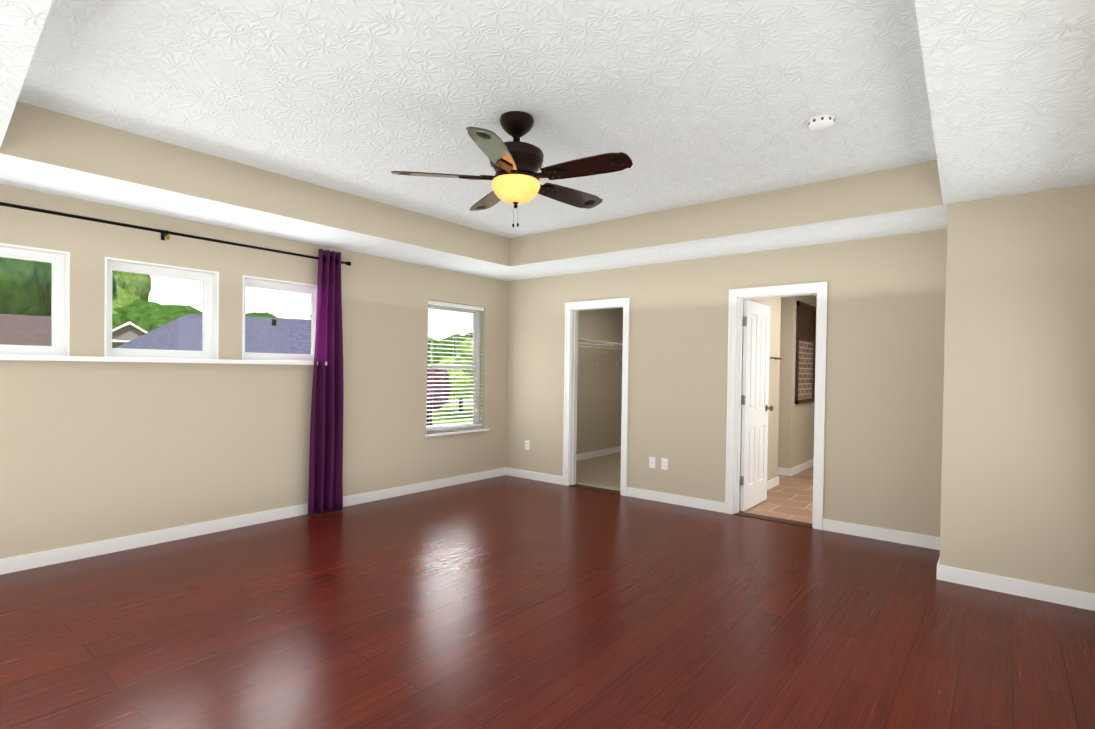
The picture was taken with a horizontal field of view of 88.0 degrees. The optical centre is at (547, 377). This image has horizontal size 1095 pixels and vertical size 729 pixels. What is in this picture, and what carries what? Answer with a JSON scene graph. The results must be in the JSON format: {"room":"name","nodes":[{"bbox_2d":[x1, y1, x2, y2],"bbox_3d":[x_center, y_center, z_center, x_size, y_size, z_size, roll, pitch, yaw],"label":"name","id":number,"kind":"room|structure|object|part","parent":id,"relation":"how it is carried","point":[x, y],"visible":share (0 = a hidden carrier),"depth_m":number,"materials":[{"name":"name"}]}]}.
{"room":"empty bedroom","nodes":[
{"label":"empty bedroom","id":0,"kind":"room"},
{"bbox_2d":[0,184,622,558],"bbox_3d":[-1.433,-0.168,6.132,0.160,2.800,9.580,1,1,39],"label":"wall","id":1,"kind":"structure","parent":0,"point":[90,452],"depth_m":4.54,"materials":[{"name":"beige paint"}]},
{"bbox_2d":[0,247,63,354],"bbox_3d":[-3.528,-0.490,3.590,0.050,0.676,0.710,1,1,39],"label":"picture window","id":2,"kind":"structure","parent":1,"relation":"in","point":[56,347],"depth_m":3.80,"materials":[{"name":"white plastic"}]},
{"bbox_2d":[0,202,350,515],"bbox_3d":[-2.816,0.039,4.177,0.150,2.373,2.980,1,1,39],"label":"curtain","id":3,"kind":"object","parent":1,"relation":"attached to","point":[325,490],"visible":1,"depth_m":5.12,"materials":[{"name":"purple fabric"}]},
{"bbox_3d":[-2.815,-1.052,4.174,0.114,0.082,2.980,1,1,39],"label":"curtain rod","id":4,"kind":"part","parent":3,"relation":"part of","materials":[{"name":"black metal"}]},
{"bbox_2d":[0,243,488,436],"bbox_3d":[-2.303,-0.098,4.996,0.235,1.485,4.900,1,1,39],"label":"window trim","id":5,"kind":"structure","parent":1,"relation":"in","point":[206,311],"depth_m":4.27,"materials":[{"name":"white plastic"}]},
{"bbox_2d":[427,300,483,430],"bbox_3d":[-1.070,-0.130,6.542,0.071,1.433,0.873,1,1,39],"label":"window blinds","id":6,"kind":"object","parent":5,"relation":"attached to","point":[456,306],"visible":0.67,"depth_m":6.53,"materials":[{"name":"white plastic"}]},
{"bbox_2d":[244,279,316,360],"bbox_3d":[-2.372,-0.492,5.023,0.050,0.676,0.712,1,1,39],"label":"picture window","id":7,"kind":"structure","parent":1,"relation":"in","point":[312,291],"depth_m":5.04,"materials":[{"name":"white plastic"}]},
{"bbox_2d":[427,305,480,431],"bbox_3d":[-1.121,-0.117,6.583,0.050,1.465,0.885,1,1,39],"label":"double-hung window","id":8,"kind":"structure","parent":1,"relation":"in","point":[477,317],"depth_m":6.79,"materials":[{"name":"white plastic"}]},
{"bbox_2d":[578,339,622,364],"bbox_3d":[0.674,-0.359,8.368,0.304,0.344,3.111,1,1,39],"label":"wire shelf","id":9,"kind":"object","parent":1,"relation":"attached to","point":[604,342],"visible":0.38,"depth_m":8.39,"materials":[{"name":"white metal"}]},
{"bbox_2d":[0,475,1094,728],"bbox_3d":[-0.333,1.310,3.151,5.350,0.050,6.000,1,1,39],"label":"floor","id":10,"kind":"structure","parent":0,"point":[506,601],"depth_m":2.90,"materials":[{"name":"brown wood"}]},
{"bbox_2d":[0,0,1094,280],"bbox_3d":[-0.346,-1.344,3.056,5.670,0.380,6.160,1,1,39],"label":"ceiling","id":11,"kind":"structure","parent":0,"point":[686,102],"depth_m":3.03,"materials":[{"name":"white paint"}]},
{"bbox_2d":[391,111,632,226],"bbox_3d":[-0.140,-1.148,3.193,1.302,0.610,1.295,1,1,39],"label":"ceiling fan","id":12,"kind":"object","parent":11,"relation":"hanging from","point":[516,164],"visible":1,"depth_m":3.08,"materials":[{"name":"brown wood"}]},
{"bbox_3d":[-0.570,-1.117,3.138,0.456,0.042,0.470,1,1,39],"label":"blade","id":13,"kind":"part","parent":12,"relation":"part of","materials":[{"name":"brown wood"}]},
{"bbox_3d":[-0.330,-1.118,3.549,0.560,0.042,0.325,1,1,39],"label":"blade","id":14,"kind":"part","parent":12,"relation":"part of","materials":[{"name":"brown wood"}]},
{"bbox_3d":[-0.239,-1.108,2.796,0.344,0.042,0.552,1,1,39],"label":"blade","id":15,"kind":"part","parent":12,"relation":"part of","materials":[{"name":"brown wood"}]},
{"bbox_3d":[-0.178,-1.044,3.186,0.274,0.124,0.274,1,1,39],"label":"lamp shade","id":16,"kind":"part","parent":12,"relation":"part of","materials":[{"name":"yellow glass"}]},
{"bbox_3d":[-0.176,-1.149,3.185,0.310,0.610,0.310,1,1,39],"label":"motor","id":17,"kind":"part","parent":12,"relation":"part of","materials":[{"name":"brown metal"}]},
{"bbox_3d":[0.112,-1.111,3.437,0.189,0.042,0.599,1,1,39],"label":"blade","id":18,"kind":"part","parent":12,"relation":"part of","materials":[{"name":"brown wood"}]},
{"bbox_3d":[0.166,-1.105,3.012,0.597,0.042,0.203,1,1,39],"label":"blade","id":19,"kind":"part","parent":12,"relation":"part of","materials":[{"name":"brown wood"}]},
{"bbox_2d":[807,114,835,130],"bbox_3d":[1.519,-1.409,3.144,0.144,0.042,0.144,1,1,39],"label":"smoke detector","id":20,"kind":"object","parent":11,"relation":"attached to","point":[821,122],"visible":1,"depth_m":3.11,"materials":[{"name":"white plastic"}]},
{"bbox_2d":[576,452,620,490],"bbox_3d":[1.361,1.273,7.759,2.200,0.054,3.300,1,1,39],"label":"floor","id":21,"kind":"structure","parent":0,"point":[604,471],"depth_m":7.45,"materials":[{"name":"beige carpet"}]},
{"bbox_2d":[506,229,946,536],"bbox_3d":[1.671,-0.117,5.465,5.510,2.800,0.120,1,1,39],"label":"wall","id":22,"kind":"structure","parent":0,"point":[884,379],"depth_m":5.17,"materials":[{"name":"beige paint"}]},
{"bbox_2d":[525,440,529,449],"bbox_3d":[-0.247,0.828,6.931,0.070,0.114,0.009,1,1,39],"label":"electrical outlet plate","id":23,"kind":"object","parent":22,"relation":"attached to","point":[527,444],"visible":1,"depth_m":6.92,"materials":[{"name":"white plastic"}]},
{"bbox_2d":[563,298,629,495],"bbox_3d":[0.572,0.202,6.351,0.850,2.110,0.168,1,1,39],"label":"door frame","id":24,"kind":"structure","parent":22,"relation":"attached to","point":[571,308],"depth_m":6.52,"materials":[{"name":"white wood"}]},
{"bbox_2d":[649,457,655,467],"bbox_3d":[1.080,0.880,5.854,0.070,0.114,0.018,1,1,39],"label":"electrical outlet plate","id":25,"kind":"object","parent":22,"relation":"attached to","point":[652,462],"visible":1,"depth_m":5.85,"materials":[{"name":"white plastic"}]},
{"bbox_2d":[661,458,667,469],"bbox_3d":[1.192,0.883,5.769,0.070,0.114,0.009,1,1,39],"label":"electrical outlet plate","id":26,"kind":"object","parent":22,"relation":"attached to","point":[664,464],"visible":1,"depth_m":5.77,"materials":[{"name":"white plastic"}]},
{"bbox_2d":[740,300,772,510],"bbox_3d":[2.075,0.271,5.649,0.171,2.008,0.682,1,1,39],"label":"bathroom door","id":27,"kind":"structure","parent":22,"relation":"in","point":[755,400],"depth_m":5.60,"materials":[{"name":"white paint"}]},
{"bbox_2d":[725,282,827,529],"bbox_3d":[2.075,0.238,5.139,0.850,2.110,0.168,1,1,39],"label":"door frame","id":28,"kind":"structure","parent":22,"relation":"attached to","point":[737,297],"depth_m":5.19,"materials":[{"name":"white wood"}]},
{"bbox_2d":[740,466,812,523],"bbox_3d":[3.663,1.324,6.352,3.150,0.052,4.000,1,1,39],"label":"floor","id":29,"kind":"structure","parent":0,"point":[789,497],"depth_m":5.93,"materials":[{"name":"tile"}]},
{"bbox_2d":[569,484,812,527],"bbox_3d":[1.307,1.272,5.757,2.640,0.006,0.125,1,1,39],"label":"threshold","id":30,"kind":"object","parent":29,"relation":"on","point":[787,521],"depth_m":5.23,"materials":[{"name":"brown wood"}]},
{"bbox_2d":[740,295,816,480],"bbox_3d":[2.763,0.056,7.230,0.600,2.440,4.000,1,1,39],"label":"wall","id":31,"kind":"structure","parent":0,"point":[790,433],"depth_m":6.83,"materials":[{"name":"beige paint"}]},
{"bbox_2d":[0,446,1094,610],"bbox_3d":[0.924,1.235,4.707,5.350,0.095,10.000,1,1,39],"label":"baseboard","id":32,"kind":"structure","parent":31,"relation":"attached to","point":[1057,595],"depth_m":4.44,"materials":[{"name":"white wood"}]},
{"bbox_2d":[795,301,815,403],"bbox_3d":[3.537,-0.325,7.756,0.030,1.350,0.870,1,1,39],"label":"mirror panel","id":33,"kind":"object","parent":31,"relation":"attached to","point":[805,353],"visible":1,"depth_m":7.73,"materials":[{"name":"brown mirror"}]},
{"bbox_2d":[940,183,1094,593],"bbox_3d":[3.112,0.095,3.737,0.770,2.460,0.760,1,1,39],"label":"wall","id":34,"kind":"structure","parent":0,"point":[1018,474],"depth_m":3.44,"materials":[{"name":"beige paint"}]},
{"label":"outside","id":35,"kind":"structure","parent":0,"visible":0},
{"bbox_2d":[432,397,472,424],"bbox_3d":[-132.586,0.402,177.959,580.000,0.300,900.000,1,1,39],"label":"lawn","id":36,"kind":"structure","parent":35,"point":[446,415],"depth_m":53.77,"materials":[{"name":"green plant"}]},
{"bbox_2d":[0,314,50,345],"bbox_3d":[-22.777,0.697,16.801,13.700,6.211,10.500,0,1,-42],"label":"roof","id":37,"kind":"structure","parent":36,"relation":"on","point":[39,337],"depth_m":18.85,"materials":[{"name":"brown"}]},
{"bbox_2d":[0,257,50,315],"bbox_3d":[-45.397,-4.848,40.111,15.778,16.085,15.775,1,1,39],"label":"tree","id":38,"kind":"object","parent":36,"relation":"on","point":[19,289],"depth_m":40.09,"materials":[{"name":"green plant"}]},
{"bbox_2d":[39,262,116,296],"bbox_3d":[-49.626,-6.053,51.237,15.054,18.099,16.488,1,1,39],"label":"tree","id":39,"kind":"object","parent":36,"relation":"on","point":[49,274],"depth_m":48.59,"materials":[{"name":"green plant"}]},
{"bbox_2d":[112,321,147,347],"bbox_3d":[-31.974,-0.334,43.327,4.000,7.350,8.700,0,1,-36],"label":"gable","id":40,"kind":"object","parent":36,"relation":"on","point":[121,338],"depth_m":39.88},
{"bbox_2d":[112,271,150,313],"bbox_3d":[-48.050,-5.541,57.116,14.948,16.970,13.969,1,1,39],"label":"tree","id":41,"kind":"object","parent":36,"relation":"on","point":[143,292],"depth_m":57.01,"materials":[{"name":"green plant"}]},
{"bbox_2d":[112,299,201,329],"bbox_3d":[-40.079,-2.382,56.291,12.231,10.892,13.540,1,1,39],"label":"tree","id":42,"kind":"object","parent":36,"relation":"on","point":[146,306],"depth_m":54.77,"materials":[{"name":"green plant"}]},
{"bbox_2d":[145,316,180,331],"bbox_3d":[-33.373,-1.526,53.939,9.524,9.427,10.404,1,1,39],"label":"tree","id":43,"kind":"object","parent":36,"relation":"on","point":[152,326],"depth_m":51.38,"materials":[{"name":"green plant"}]},
{"bbox_2d":[117,314,310,353],"bbox_3d":[-13.271,0.480,26.426,9.700,6.665,9.300,0,1,-26],"label":"roof","id":44,"kind":"structure","parent":36,"relation":"on","point":[161,338],"depth_m":23.56,"materials":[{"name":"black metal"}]},
{"bbox_2d":[245,312,276,317],"bbox_3d":[-38.996,-3.074,77.115,13.732,11.782,10.899,1,1,39],"label":"tree","id":45,"kind":"object","parent":36,"relation":"on","point":[264,315],"depth_m":75.36,"materials":[{"name":"green plant"}]},
{"bbox_2d":[427,369,450,424],"bbox_3d":[-7.470,1.524,33.938,3.310,4.549,3.346,1,1,39],"label":"tree","id":46,"kind":"object","parent":36,"relation":"on","point":[430,376],"depth_m":33.19,"materials":[{"name":"plant"}]},
{"bbox_2d":[427,338,453,363],"bbox_3d":[-22.680,-2.513,108.000,12.220,10.331,12.373,1,1,39],"label":"tree","id":47,"kind":"object","parent":36,"relation":"on","point":[434,342],"depth_m":104.47,"materials":[{"name":"green plant"}]},
{"bbox_2d":[437,356,462,411],"bbox_3d":[-9.158,0.656,57.080,5.250,5.652,3.896,1,1,39],"label":"tree","id":48,"kind":"object","parent":36,"relation":"on","point":[449,360],"depth_m":56.41,"materials":[{"name":"green plant"}]},
{"bbox_2d":[440,334,463,345],"bbox_3d":[-19.056,-3.526,122.890,13.288,12.080,12.871,1,1,39],"label":"tree","id":49,"kind":"object","parent":36,"relation":"on","point":[454,343],"depth_m":118.75,"materials":[{"name":"green plant"}]},
{"bbox_2d":[444,401,472,404],"bbox_3d":[49.617,3.956,82.681,154.000,0.030,7.000,1,1,-10],"label":"street","id":50,"kind":"structure","parent":36,"relation":"on","point":[464,402],"depth_m":72.53,"materials":[{"name":"grey asphalt"}]},
{"bbox_2d":[445,339,472,398],"bbox_3d":[-6.103,-0.019,49.393,4.880,7.282,6.181,1,1,39],"label":"tree","id":51,"kind":"object","parent":36,"relation":"on","point":[468,350],"depth_m":47.08,"materials":[{"name":"green plant"}]},
{"bbox_2d":[445,333,472,357],"bbox_3d":[-12.686,-2.752,104.477,13.357,11.173,12.960,1,1,39],"label":"tree","id":52,"kind":"object","parent":36,"relation":"on","point":[451,354],"depth_m":102.11,"materials":[{"name":"green plant"}]}
]}

